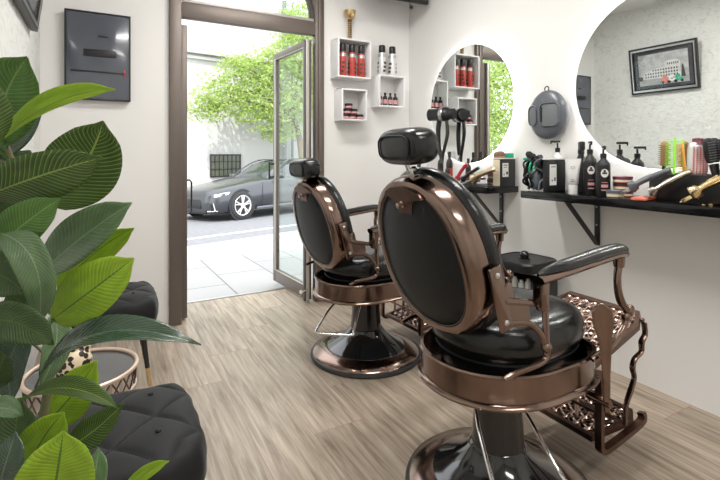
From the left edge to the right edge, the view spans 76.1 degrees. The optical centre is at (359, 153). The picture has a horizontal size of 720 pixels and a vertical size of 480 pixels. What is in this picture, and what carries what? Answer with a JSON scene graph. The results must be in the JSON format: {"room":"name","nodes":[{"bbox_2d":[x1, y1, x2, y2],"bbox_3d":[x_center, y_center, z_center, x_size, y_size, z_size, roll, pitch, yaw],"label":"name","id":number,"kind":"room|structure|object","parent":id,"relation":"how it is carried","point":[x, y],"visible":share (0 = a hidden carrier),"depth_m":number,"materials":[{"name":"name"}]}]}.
{"room":"salon","nodes":[
{"label":"salon","id":0,"kind":"room"},
{"bbox_2d":[0,0,39,397],"bbox_3d":[-0.827,-0.225,0.414,0.300,3.050,6.330,0,0,-29],"label":"wall","id":1,"kind":"structure","parent":0,"point":[17,39],"depth_m":2.39,"materials":[{"name":"paint"}]},
{"bbox_2d":[13,0,42,31],"bbox_3d":[-1.678,-0.975,2.367,0.106,0.535,0.720,0,0,-29],"label":"framed picture","id":2,"kind":"object","parent":1,"relation":"attached to","point":[30,10],"visible":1,"depth_m":2.48,"materials":[{"name":"black paint"}]},
{"bbox_2d":[28,0,36,11],"bbox_3d":[-1.680,-0.975,2.366,0.053,0.354,0.529,0,0,-29],"label":"print","id":3,"kind":"object","parent":2,"relation":"attached to","point":[32,3],"depth_m":2.51,"materials":[{"name":"grey paper"}]},
{"bbox_2d":[40,0,408,346],"bbox_3d":[-0.876,-0.225,3.915,3.030,3.050,0.170,0,0,-29],"label":"wall","id":4,"kind":"structure","parent":0,"point":[353,163],"depth_m":3.46,"materials":[{"name":"white paint"}]},
{"bbox_2d":[64,8,130,101],"bbox_3d":[-1.842,-0.685,3.240,0.404,0.616,0.066,0,0,-29],"label":"electrical panel","id":5,"kind":"object","parent":4,"relation":"attached to","point":[97,45],"visible":0.94,"depth_m":3.22,"materials":[{"name":"grey plastic"}]},
{"bbox_2d":[182,25,191,318],"bbox_3d":[-1.433,0.138,3.772,0.157,2.285,0.400,0,0,-32],"label":"door","id":6,"kind":"structure","parent":4,"relation":"in","point":[184,27],"depth_m":3.58,"materials":[{"name":"beige metal"}]},
{"bbox_2d":[169,0,323,325],"bbox_3d":[-0.888,-0.201,3.797,1.277,3.002,0.085,0,0,-29],"label":"trim","id":7,"kind":"structure","parent":4,"relation":"attached to","point":[179,10],"depth_m":3.50,"materials":[{"name":"brown wood"}]},
{"bbox_2d":[182,0,313,20],"bbox_3d":[-0.887,-1.441,3.794,1.107,0.557,0.050,0,0,-29],"label":"window","id":8,"kind":"structure","parent":4,"relation":"in","point":[308,2],"depth_m":3.82,"materials":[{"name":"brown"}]},
{"bbox_2d":[268,39,310,301],"bbox_3d":[-0.673,0.139,4.303,0.143,2.288,0.842,0,0,-33],"label":"door","id":9,"kind":"structure","parent":4,"relation":"in","point":[302,288],"depth_m":4.35,"materials":[{"name":"beige metal"}]},
{"bbox_2d":[330,37,370,81],"bbox_3d":[-0.083,-0.852,4.169,0.338,0.347,0.160,0,0,-29],"label":"wall box","id":10,"kind":"object","parent":4,"relation":"attached to","point":[334,43],"visible":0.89,"depth_m":4.15,"materials":[{"name":"white paint"}]},
{"bbox_2d":[339,43,346,74],"bbox_3d":[-0.155,-0.840,4.113,0.074,0.295,0.073,0,0,39],"label":"spray can","id":11,"kind":"object","parent":10,"relation":"in","point":[342,50],"visible":0.84,"depth_m":4.08,"materials":[{"name":"red metal"}]},
{"bbox_2d":[344,9,355,38],"bbox_3d":[-0.093,-1.162,4.175,0.112,0.274,0.111,0,0,-29],"label":"goblet","id":12,"kind":"object","parent":10,"relation":"on","point":[349,14],"visible":0.91,"depth_m":4.16,"materials":[{"name":"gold metal"}]},
{"bbox_2d":[344,9,355,19],"bbox_3d":[-0.093,-1.256,4.175,0.112,0.085,0.111,0,0,-29],"label":"cup","id":13,"kind":"object","parent":12,"relation":"on","point":[349,14],"depth_m":4.14,"materials":[{"name":"gold metal"}]},
{"bbox_2d":[348,44,355,75],"bbox_3d":[-0.071,-0.840,4.159,0.073,0.295,0.074,0,0,9],"label":"spray can","id":14,"kind":"object","parent":10,"relation":"in","point":[351,55],"visible":0.88,"depth_m":4.13,"materials":[{"name":"red metal"}]},
{"bbox_2d":[357,45,364,76],"bbox_3d":[0.009,-0.840,4.204,0.073,0.295,0.074,0,0,17],"label":"spray can","id":15,"kind":"object","parent":10,"relation":"in","point":[361,56],"visible":0.94,"depth_m":4.18,"materials":[{"name":"red metal"}]},
{"bbox_2d":[334,88,366,121],"bbox_3d":[-0.085,-0.439,4.168,0.258,0.282,0.160,0,0,-29],"label":"wall box","id":16,"kind":"object","parent":4,"relation":"attached to","point":[357,97],"visible":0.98,"depth_m":4.17,"materials":[{"name":"white paint"}]},
{"bbox_2d":[343,114,348,118],"bbox_3d":[-0.137,-0.335,4.110,0.073,0.046,0.073,0,0,-29],"label":"tin","id":17,"kind":"object","parent":16,"relation":"in","point":[345,116],"visible":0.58,"depth_m":4.08,"materials":[{"name":"red plastic"}]},
{"bbox_2d":[343,108,350,113],"bbox_3d":[-0.120,-0.382,4.120,0.073,0.046,0.073,0,0,-29],"label":"tin","id":18,"kind":"object","parent":17,"relation":"on","point":[345,110],"visible":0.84,"depth_m":4.09,"materials":[{"name":"red plastic"}]},
{"bbox_2d":[345,103,352,108],"bbox_3d":[-0.102,-0.429,4.130,0.073,0.046,0.073,0,0,-29],"label":"tin","id":19,"kind":"object","parent":18,"relation":"on","point":[347,105],"visible":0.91,"depth_m":4.10,"materials":[{"name":"red plastic"}]},
{"bbox_2d":[349,114,355,118],"bbox_3d":[-0.072,-0.335,4.147,0.073,0.046,0.073,0,0,-29],"label":"tin","id":20,"kind":"object","parent":16,"relation":"in","point":[351,116],"visible":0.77,"depth_m":4.11,"materials":[{"name":"red plastic"}]},
{"bbox_2d":[351,109,357,113],"bbox_3d":[-0.056,-0.382,4.155,0.073,0.046,0.073,0,0,-29],"label":"tin","id":21,"kind":"object","parent":20,"relation":"on","point":[353,111],"visible":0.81,"depth_m":4.12,"materials":[{"name":"red plastic"}]},
{"bbox_2d":[356,114,362,118],"bbox_3d":[-0.006,-0.335,4.183,0.073,0.046,0.073,0,0,-29],"label":"tin","id":22,"kind":"object","parent":16,"relation":"in","point":[358,116],"visible":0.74,"depth_m":4.15,"materials":[{"name":"red plastic"}]},
{"bbox_2d":[371,74,404,108],"bbox_3d":[0.263,-0.587,4.362,0.285,0.297,0.160,0,0,-29],"label":"wall box","id":23,"kind":"object","parent":4,"relation":"attached to","point":[381,84],"visible":0.91,"depth_m":4.36,"materials":[{"name":"white paint"}]},
{"bbox_2d":[377,45,385,74],"bbox_3d":[0.208,-0.877,4.325,0.082,0.285,0.082,0,0,36],"label":"spray can","id":24,"kind":"object","parent":23,"relation":"on","point":[381,62],"visible":0.89,"depth_m":4.29,"materials":[{"name":"silver metal"}]},
{"bbox_2d":[383,93,386,104],"bbox_3d":[0.236,-0.514,4.330,0.045,0.125,0.044,0,0,-29],"label":"bottle","id":25,"kind":"object","parent":23,"relation":"in","point":[384,96],"visible":0.82,"depth_m":4.31,"materials":[{"name":"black plastic"}]},
{"bbox_2d":[388,93,392,105],"bbox_3d":[0.287,-0.514,4.358,0.045,0.125,0.044,0,0,-29],"label":"bottle","id":26,"kind":"object","parent":23,"relation":"in","point":[390,99],"visible":0.84,"depth_m":4.34,"materials":[{"name":"black plastic"}]},
{"bbox_2d":[388,46,396,75],"bbox_3d":[0.306,-0.877,4.382,0.082,0.285,0.082,0,0,-33],"label":"spray can","id":27,"kind":"object","parent":23,"relation":"on","point":[392,68],"visible":0.91,"depth_m":4.35,"materials":[{"name":"silver metal"}]},
{"bbox_2d":[393,93,397,105],"bbox_3d":[0.336,-0.514,4.386,0.045,0.125,0.044,0,0,-29],"label":"bottle","id":28,"kind":"object","parent":23,"relation":"in","point":[395,101],"visible":0.83,"depth_m":4.37,"materials":[{"name":"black plastic"}]},
{"bbox_2d":[397,0,428,4],"bbox_3d":[0.259,-1.572,4.245,0.660,0.400,0.360,0,0,-25],"label":"television","id":29,"kind":"object","parent":4,"relation":"attached to","point":[422,2],"visible":1,"depth_m":4.18,"materials":[{"name":"black plastic"}]},
{"bbox_2d":[27,284,719,479],"bbox_3d":[0.551,1.350,1.362,3.630,0.100,6.640,0,0,-29],"label":"floor","id":30,"kind":"structure","parent":0,"point":[265,409],"depth_m":2.35,"materials":[{"name":"brown wood"}]},
{"bbox_2d":[19,347,138,415],"bbox_3d":[-1.158,1.094,1.919,0.428,0.406,0.428,0,0,-29],"label":"side table","id":31,"kind":"object","parent":30,"relation":"on","point":[114,364],"visible":0.38,"depth_m":1.93,"materials":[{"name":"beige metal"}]},
{"bbox_2d":[55,345,92,377],"bbox_3d":[-1.131,0.775,1.819,0.123,0.262,0.124,0,0,1],"label":"ornament","id":32,"kind":"object","parent":31,"relation":"on","point":[78,357],"visible":0.18,"depth_m":1.78,"materials":[{"name":"ceramic"}]},
{"bbox_2d":[0,56,200,479],"bbox_3d":[-0.533,0.565,0.811,0.502,1.471,0.306,0,0,16],"label":"rubber plant","id":33,"kind":"object","parent":30,"relation":"on","point":[81,166],"visible":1,"depth_m":0.79,"materials":[{"name":"green plant"}]},
{"bbox_2d":[72,281,158,385],"bbox_3d":[-1.447,1.043,2.662,0.511,0.517,0.511,0,0,-29],"label":"stool","id":34,"kind":"object","parent":30,"relation":"on","point":[140,298],"visible":0.29,"depth_m":2.58,"materials":[{"name":"black leather"}]},
{"bbox_2d":[35,383,206,479],"bbox_3d":[-0.734,1.043,1.359,0.511,0.517,0.511,0,0,-29],"label":"stool","id":35,"kind":"object","parent":30,"relation":"on","point":[159,422],"visible":0.59,"depth_m":1.31,"materials":[{"name":"black leather"}]},
{"bbox_2d":[187,287,287,303],"bbox_3d":[-1.126,1.305,4.222,1.277,0.030,0.030,0,0,-29],"label":"trim","id":36,"kind":"structure","parent":30,"relation":"on","point":[201,300],"depth_m":4.21,"materials":[{"name":"silver metal"}]},
{"bbox_2d":[289,158,431,378],"bbox_3d":[0.089,0.661,3.047,1.188,1.277,0.720,0,0,-39],"label":"barber chair","id":37,"kind":"object","parent":30,"relation":"on","point":[354,273],"visible":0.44,"depth_m":2.76,"materials":[{"name":"black leather"}]},
{"bbox_2d":[315,175,353,265],"bbox_3d":[-0.207,0.413,2.852,0.202,0.580,0.561,0,0,-32],"label":"cushion","id":38,"kind":"object","parent":37,"relation":"on","point":[334,234],"depth_m":2.63,"materials":[{"name":"black leather"}]},
{"bbox_2d":[323,244,392,284],"bbox_3d":[0.045,0.723,3.011,0.603,0.198,0.497,0,0,-32],"label":"seat cushion","id":39,"kind":"object","parent":37,"relation":"on","point":[354,268],"depth_m":2.77,"materials":[{"name":"black leather"}]},
{"bbox_2d":[377,127,647,479],"bbox_3d":[0.636,0.605,1.796,1.155,1.391,0.808,0,0,-29],"label":"barber chair","id":40,"kind":"object","parent":30,"relation":"on","point":[492,347],"visible":1,"depth_m":1.60,"materials":[{"name":"black leather"}]},
{"bbox_2d":[401,167,504,329],"bbox_3d":[0.292,0.335,1.660,0.202,0.580,0.561,0,0,-29],"label":"cushion","id":41,"kind":"object","parent":40,"relation":"on","point":[455,291],"depth_m":1.45,"materials":[{"name":"black leather"}]},
{"bbox_2d":[432,287,584,374],"bbox_3d":[0.573,0.681,1.817,0.603,0.198,0.497,0,0,-29],"label":"seat cushion","id":42,"kind":"object","parent":40,"relation":"on","point":[485,350],"depth_m":1.60,"materials":[{"name":"black leather"}]},
{"bbox_2d":[501,250,557,296],"bbox_3d":[1.091,0.970,3.050,0.336,0.660,0.346,0,0,-35],"label":"trolley","id":43,"kind":"object","parent":30,"relation":"on","point":[524,264],"visible":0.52,"depth_m":2.98,"materials":[{"name":"black plastic"}]},
{"bbox_2d":[512,276,517,286],"bbox_3d":[1.016,0.849,3.019,0.040,0.090,0.039,0,0,-29],"label":"bottle","id":44,"kind":"object","parent":43,"relation":"in","point":[514,280],"visible":0.8,"depth_m":3.00,"materials":[{"name":"white plastic"}]},
{"bbox_2d":[518,280,524,287],"bbox_3d":[1.043,0.854,2.971,0.040,0.080,0.039,0,0,-29],"label":"bottle","id":45,"kind":"object","parent":43,"relation":"in","point":[521,284],"visible":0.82,"depth_m":2.96,"materials":[{"name":"white plastic"}]},
{"bbox_2d":[525,278,529,288],"bbox_3d":[1.070,0.844,2.923,0.040,0.100,0.039,0,0,-29],"label":"bottle","id":46,"kind":"object","parent":43,"relation":"in","point":[527,282],"visible":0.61,"depth_m":2.91,"materials":[{"name":"white plastic"}]},
{"bbox_2d":[409,0,719,416],"bbox_3d":[2.080,-0.225,2.038,0.300,3.050,6.330,0,0,-29],"label":"wall","id":47,"kind":"structure","parent":0,"point":[671,271],"depth_m":2.95,"materials":[{"name":"white paint"}]},
{"bbox_2d":[431,44,514,162],"bbox_3d":[0.903,-0.410,3.796,0.040,0.970,0.970,0,0,-29],"label":"round mirror","id":48,"kind":"object","parent":47,"relation":"attached to","point":[476,81],"visible":0.87,"depth_m":3.71,"materials":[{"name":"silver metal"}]},
{"bbox_2d":[461,182,517,222],"bbox_3d":[0.790,0.398,3.709,0.319,0.325,0.955,0,0,-29],"label":"wall shelf","id":49,"kind":"object","parent":47,"relation":"attached to","point":[475,190],"visible":0.38,"depth_m":3.35,"materials":[{"name":"black"}]},
{"bbox_2d":[421,162,429,166],"bbox_3d":[0.571,0.105,4.002,0.055,0.260,0.070,0,0,-29],"label":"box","id":50,"kind":"object","parent":49,"relation":"on","point":[428,163],"visible":0.11,"depth_m":3.97,"materials":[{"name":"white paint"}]},
{"bbox_2d":[438,152,443,171],"bbox_3d":[0.667,0.110,3.809,0.049,0.250,0.048,0,0,-29],"label":"pump bottle","id":51,"kind":"object","parent":49,"relation":"on","point":[440,161],"visible":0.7,"depth_m":3.79,"materials":[{"name":"black plastic"}]},
{"bbox_2d":[427,107,456,164],"bbox_3d":[0.694,-0.082,3.915,0.150,0.633,0.251,0,0,-41],"label":"hair dryer","id":52,"kind":"object","parent":49,"relation":"on","point":[441,114],"visible":0.72,"depth_m":3.88,"materials":[{"name":"black plastic"}]},
{"bbox_2d":[445,163,449,174],"bbox_3d":[0.693,0.155,3.640,0.041,0.160,0.040,0,0,-29],"label":"lotion bottle","id":53,"kind":"object","parent":49,"relation":"on","point":[447,170],"visible":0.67,"depth_m":3.63,"materials":[{"name":"black plastic"}]},
{"bbox_2d":[446,152,452,175],"bbox_3d":[0.724,0.107,3.727,0.053,0.255,0.052,0,0,-29],"label":"spray bottle","id":54,"kind":"object","parent":49,"relation":"on","point":[449,160],"visible":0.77,"depth_m":3.71,"materials":[{"name":"black plastic"}]},
{"bbox_2d":[465,158,470,179],"bbox_3d":[0.869,0.135,3.693,0.045,0.200,0.044,0,0,-29],"label":"lotion bottle","id":55,"kind":"object","parent":49,"relation":"on","point":[468,168],"visible":0.6,"depth_m":3.68,"materials":[{"name":"black plastic"}]},
{"bbox_2d":[462,183,492,186],"bbox_3d":[0.879,0.233,3.470,0.200,0.004,0.300,0,0,-29],"label":"rubber mat","id":56,"kind":"object","parent":49,"relation":"on","point":[467,184],"visible":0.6,"depth_m":3.41,"materials":[{"name":"black rubber"}]},
{"bbox_2d":[454,163,467,180],"bbox_3d":[0.777,0.151,3.532,0.113,0.170,0.052,0,0,40],"label":"hair clipper","id":57,"kind":"object","parent":56,"relation":"on","point":[464,166],"visible":0.85,"depth_m":3.52,"materials":[{"name":"red plastic"}]},
{"bbox_2d":[459,166,479,182],"bbox_3d":[0.818,0.159,3.450,0.176,0.136,0.052,0,0,42],"label":"hair clipper","id":58,"kind":"object","parent":56,"relation":"on","point":[463,178],"visible":0.91,"depth_m":3.44,"materials":[{"name":"black plastic"}]},
{"bbox_2d":[464,167,497,183],"bbox_3d":[0.884,0.154,3.347,0.248,0.129,0.075,0,0,42],"label":"hair clipper","id":59,"kind":"object","parent":56,"relation":"on","point":[474,177],"visible":1,"depth_m":3.33,"materials":[{"name":"gold metal"}]},
{"bbox_2d":[487,179,492,184],"bbox_3d":[1.006,0.213,3.489,0.083,0.044,0.083,0,0,-29],"label":"tin","id":60,"kind":"object","parent":49,"relation":"on","point":[489,181],"visible":0.51,"depth_m":3.46,"materials":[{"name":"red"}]},
{"bbox_2d":[487,173,492,178],"bbox_3d":[1.008,0.168,3.486,0.083,0.044,0.083,0,0,-29],"label":"tin","id":61,"kind":"object","parent":60,"relation":"on","point":[489,176],"visible":0.38,"depth_m":3.46,"materials":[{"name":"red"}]},
{"bbox_2d":[493,158,515,186],"bbox_3d":[1.053,0.132,3.354,0.160,0.207,0.071,0,0,-29],"label":"box","id":62,"kind":"object","parent":49,"relation":"on","point":[505,175],"visible":0.97,"depth_m":3.32,"materials":[{"name":"black cardboard"}]},
{"bbox_2d":[494,151,504,157],"bbox_3d":[1.013,0.005,3.344,0.088,0.052,0.084,0,0,-29],"label":"brush","id":63,"kind":"object","parent":62,"relation":"on","point":[498,154],"visible":0.88,"depth_m":3.31,"materials":[{"name":"brown wood"}]},
{"bbox_2d":[505,153,513,157],"bbox_3d":[1.092,0.011,3.376,0.070,0.034,0.070,0,0,-29],"label":"jar","id":64,"kind":"object","parent":62,"relation":"on","point":[507,155],"visible":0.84,"depth_m":3.35,"materials":[{"name":"teal plastic"}]},
{"bbox_2d":[528,86,567,138],"bbox_3d":[1.260,-0.280,3.098,0.098,0.360,0.310,0,0,-29],"label":"holder","id":65,"kind":"object","parent":47,"relation":"attached to","point":[548,111],"visible":1,"depth_m":3.05,"materials":[{"name":"grey plastic"}]},
{"bbox_2d":[521,189,719,244],"bbox_3d":[1.553,0.398,2.343,0.319,0.325,1.575,0,0,-29],"label":"wall shelf","id":66,"kind":"object","parent":47,"relation":"attached to","point":[694,209],"visible":0.96,"depth_m":2.46,"materials":[{"name":"black"}]},
{"bbox_2d":[522,151,542,190],"bbox_3d":[1.127,0.107,2.954,0.128,0.248,0.153,0,0,-29],"label":"cable bundle","id":67,"kind":"object","parent":66,"relation":"on","point":[535,176],"visible":0.85,"depth_m":2.93,"materials":[{"name":"black plastic"}]},
{"bbox_2d":[542,158,565,191],"bbox_3d":[1.226,0.131,2.904,0.176,0.209,0.042,0,0,-29],"label":"box","id":68,"kind":"object","parent":66,"relation":"on","point":[553,168],"visible":0.93,"depth_m":2.87,"materials":[{"name":"black cardboard"}]},
{"bbox_2d":[550,140,562,157],"bbox_3d":[1.293,0.073,3.012,0.068,0.324,0.070,0,0,-30],"label":"pump bottle","id":69,"kind":"object","parent":66,"relation":"on","point":[557,150],"visible":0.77,"depth_m":3.00,"materials":[{"name":"white plastic"}]},
{"bbox_2d":[565,159,580,193],"bbox_3d":[1.254,0.131,2.707,0.069,0.208,0.054,0,0,-9],"label":"tube","id":70,"kind":"object","parent":66,"relation":"on","point":[572,165],"visible":0.99,"depth_m":2.69,"materials":[{"name":"white plastic"}]},
{"bbox_2d":[577,141,584,191],"bbox_3d":[1.374,0.079,2.852,0.068,0.312,0.096,0,0,15],"label":"spray bottle","id":71,"kind":"object","parent":66,"relation":"on","point":[581,145],"visible":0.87,"depth_m":2.83,"materials":[{"name":"black plastic"}]},
{"bbox_2d":[583,141,596,194],"bbox_3d":[1.337,0.080,2.673,0.072,0.309,0.083,0,0,18],"label":"pump bottle","id":72,"kind":"object","parent":66,"relation":"on","point":[589,163],"visible":0.99,"depth_m":2.65,"materials":[{"name":"black plastic"}]},
{"bbox_2d":[596,146,610,195],"bbox_3d":[1.366,0.095,2.580,0.072,0.281,0.083,0,0,18],"label":"pump bottle","id":73,"kind":"object","parent":66,"relation":"on","point":[603,168],"visible":0.97,"depth_m":2.56,"materials":[{"name":"black plastic"}]},
{"bbox_2d":[606,189,623,197],"bbox_3d":[1.381,0.215,2.490,0.087,0.040,0.087,0,0,-29],"label":"tin","id":74,"kind":"object","parent":66,"relation":"on","point":[610,193],"visible":0.94,"depth_m":2.46,"materials":[{"name":"silver metal"}]},
{"bbox_2d":[624,191,633,196],"bbox_3d":[1.461,0.217,2.552,0.100,0.036,0.100,0,0,-29],"label":"tin","id":75,"kind":"object","parent":66,"relation":"on","point":[630,193],"visible":0.34,"depth_m":2.51,"materials":[{"name":"red plastic"}]},
{"bbox_2d":[613,183,628,189],"bbox_3d":[1.458,0.179,2.550,0.100,0.036,0.100,0,0,-29],"label":"tin","id":76,"kind":"object","parent":75,"relation":"on","point":[617,186],"visible":0.54,"depth_m":2.52,"materials":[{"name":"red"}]},
{"bbox_2d":[612,176,632,182],"bbox_3d":[1.456,0.141,2.549,0.100,0.036,0.100,0,0,-29],"label":"tin","id":77,"kind":"object","parent":76,"relation":"on","point":[616,179],"visible":0.88,"depth_m":2.51,"materials":[{"name":"red plastic"}]},
{"bbox_2d":[631,195,655,200],"bbox_3d":[1.453,0.223,2.341,0.200,0.014,0.070,0,0,-41],"label":"comb","id":78,"kind":"object","parent":66,"relation":"on","point":[640,198],"visible":0.66,"depth_m":2.29,"materials":[{"name":"orange plastic"}]},
{"bbox_2d":[643,169,692,197],"bbox_3d":[1.492,0.147,2.235,0.206,0.159,0.060,0,0,41],"label":"hair clipper","id":79,"kind":"object","parent":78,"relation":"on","point":[654,191],"visible":0.9,"depth_m":2.22,"materials":[{"name":"silver metal"}]},
{"bbox_2d":[620,167,671,193],"bbox_3d":[1.443,0.134,2.321,0.221,0.142,0.065,0,0,40],"label":"hair clipper","id":80,"kind":"object","parent":66,"relation":"on","point":[633,186],"visible":1,"depth_m":2.31,"materials":[{"name":"grey plastic"}]},
{"bbox_2d":[649,173,719,203],"bbox_3d":[1.668,0.168,2.232,0.170,0.135,0.420,0,0,-29],"label":"organizer","id":81,"kind":"object","parent":66,"relation":"on","point":[676,191],"visible":0.52,"depth_m":2.23,"materials":[{"name":"black plastic"}]},
{"bbox_2d":[658,141,670,168],"bbox_3d":[1.565,0.056,2.366,0.054,0.250,0.054,0,1,-29],"label":"brush","id":82,"kind":"object","parent":81,"relation":"in","point":[663,146],"visible":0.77,"depth_m":2.35,"materials":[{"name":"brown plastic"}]},
{"bbox_2d":[665,137,676,173],"bbox_3d":[1.554,0.072,2.307,0.056,0.310,0.005,0,0,44],"label":"comb","id":83,"kind":"object","parent":81,"relation":"in","point":[675,138],"visible":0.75,"depth_m":2.30,"materials":[{"name":"green plastic"}]},
{"bbox_2d":[676,139,684,172],"bbox_3d":[1.608,0.076,2.308,0.035,0.300,0.005,-1,-1,44],"label":"comb","id":84,"kind":"object","parent":81,"relation":"in","point":[682,139],"visible":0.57,"depth_m":2.31,"materials":[{"name":"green plastic"}]},
{"bbox_2d":[676,142,686,171],"bbox_3d":[1.611,0.083,2.295,0.062,0.284,0.005,0,0,44],"label":"comb","id":85,"kind":"object","parent":81,"relation":"in","point":[682,143],"visible":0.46,"depth_m":2.29,"materials":[{"name":"orange plastic"}]},
{"bbox_2d":[687,138,708,174],"bbox_3d":[1.626,0.073,2.214,0.084,0.305,0.069,1,0,18],"label":"brush","id":86,"kind":"object","parent":81,"relation":"in","point":[696,162],"visible":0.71,"depth_m":2.19,"materials":[{"name":"pink plastic"}]},
{"bbox_2d":[702,138,717,175],"bbox_3d":[1.636,0.077,2.133,0.082,0.302,0.040,0,0,-2],"label":"brush","id":87,"kind":"object","parent":81,"relation":"in","point":[709,152],"visible":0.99,"depth_m":2.13,"materials":[{"name":"black plastic"}]},
{"bbox_2d":[711,138,719,174],"bbox_3d":[1.709,0.074,2.213,0.055,0.305,0.040,0,0,32],"label":"brush","id":88,"kind":"object","parent":81,"relation":"in","point":[715,140],"visible":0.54,"depth_m":2.20,"materials":[{"name":"black plastic"}]},
{"bbox_2d":[680,175,719,202],"bbox_3d":[1.581,0.136,2.067,0.234,0.176,0.073,0,0,41],"label":"hair clipper","id":89,"kind":"object","parent":66,"relation":"on","point":[696,192],"visible":1,"depth_m":2.07,"materials":[{"name":"gold metal"}]},
{"bbox_2d":[702,202,719,206],"bbox_3d":[1.608,0.227,2.094,0.114,0.020,0.044,0,0,-29],"label":"scissors","id":90,"kind":"object","parent":66,"relation":"on","point":[711,204],"visible":0.99,"depth_m":2.08,"materials":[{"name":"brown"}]},
{"bbox_2d":[576,0,719,168],"bbox_3d":[1.629,-0.420,2.497,0.040,1.000,1.000,0,0,-29],"label":"round mirror","id":91,"kind":"object","parent":47,"relation":"attached to","point":[648,74],"visible":0.88,"depth_m":2.52,"materials":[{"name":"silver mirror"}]},
{"label":"outside","id":92,"kind":"structure","parent":0,"visible":0},
{"bbox_2d":[182,0,311,186],"bbox_3d":[-4.630,-1.300,16.134,26.000,8.400,0.710,0,0,-38],"label":"wall","id":93,"kind":"structure","parent":92,"point":[204,39],"depth_m":15.82,"materials":[{"name":"white paint"}]},
{"bbox_2d":[210,154,240,177],"bbox_3d":[-4.639,0.400,15.896,1.094,0.789,0.060,0,0,-38],"label":"barred window","id":94,"kind":"structure","parent":93,"relation":"in","point":[221,165],"depth_m":15.88,"materials":[{"name":"black paint"}]},
{"bbox_2d":[281,0,293,158],"bbox_3d":[-2.706,-1.950,17.217,0.490,7.500,0.214,0,0,-29],"label":"downpipe","id":95,"kind":"object","parent":93,"relation":"attached to","point":[284,148],"visible":0.18,"depth_m":17.08,"materials":[{"name":"grey metal"}]},
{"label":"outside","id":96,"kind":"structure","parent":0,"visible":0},
{"bbox_3d":[-5.934,1.738,13.489,20.267,0.516,8.592,0,0,-29],"label":"pavement","id":97,"kind":"object","parent":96,"visible":0},
{"bbox_2d":[187,0,311,157],"bbox_3d":[-2.702,-2.026,15.412,5.995,7.342,2.442,0,0,-33],"label":"street tree","id":98,"kind":"object","parent":97,"relation":"on","point":[287,104],"visible":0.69,"depth_m":15.08,"materials":[{"name":"green plant"}]},
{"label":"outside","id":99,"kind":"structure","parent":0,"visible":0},
{"bbox_2d":[187,232,311,301],"bbox_3d":[-1.841,1.527,7.234,16.241,0.434,5.927,0,0,-29],"label":"pavement","id":100,"kind":"structure","parent":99,"point":[242,266],"depth_m":5.54,"materials":[{"name":"grey concrete"}]},
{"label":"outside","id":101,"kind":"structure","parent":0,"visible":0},
{"bbox_2d":[187,205,297,246],"bbox_3d":[-2.947,1.674,10.747,5.560,0.564,20.600,0,0,43],"label":"road","id":102,"kind":"structure","parent":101,"point":[204,225],"depth_m":9.96,"materials":[{"name":"grey asphalt"}]},
{"bbox_2d":[187,224,295,239],"bbox_3d":[-1.958,1.518,9.296,0.120,0.196,19.400,0,0,43],"label":"road marking","id":103,"kind":"object","parent":102,"relation":"on","point":[294,224],"depth_m":8.84,"materials":[{"name":"paint"}]},
{"bbox_2d":[187,231,297,247],"bbox_3d":[-2.030,1.538,7.530,0.140,0.420,17.100,0,0,43],"label":"kerb","id":104,"kind":"object","parent":102,"relation":"on","point":[291,231],"visible":0.11,"depth_m":7.52,"materials":[{"name":"white concrete"}]},
{"bbox_2d":[187,158,301,219],"bbox_3d":[-2.651,0.886,12.822,2.221,1.604,4.727,-2,-1,37],"label":"car","id":105,"kind":"object","parent":102,"relation":"on","point":[238,195],"visible":0.68,"depth_m":11.32,"materials":[{"name":"grey paint"}]},
{"bbox_2d":[187,199,200,208],"bbox_3d":[-4.024,1.147,10.962,0.860,0.277,0.084,-2,-1,37],"label":"grille","id":106,"kind":"object","parent":105,"relation":"attached to","point":[196,203],"depth_m":10.83,"materials":[{"name":"black plastic"}]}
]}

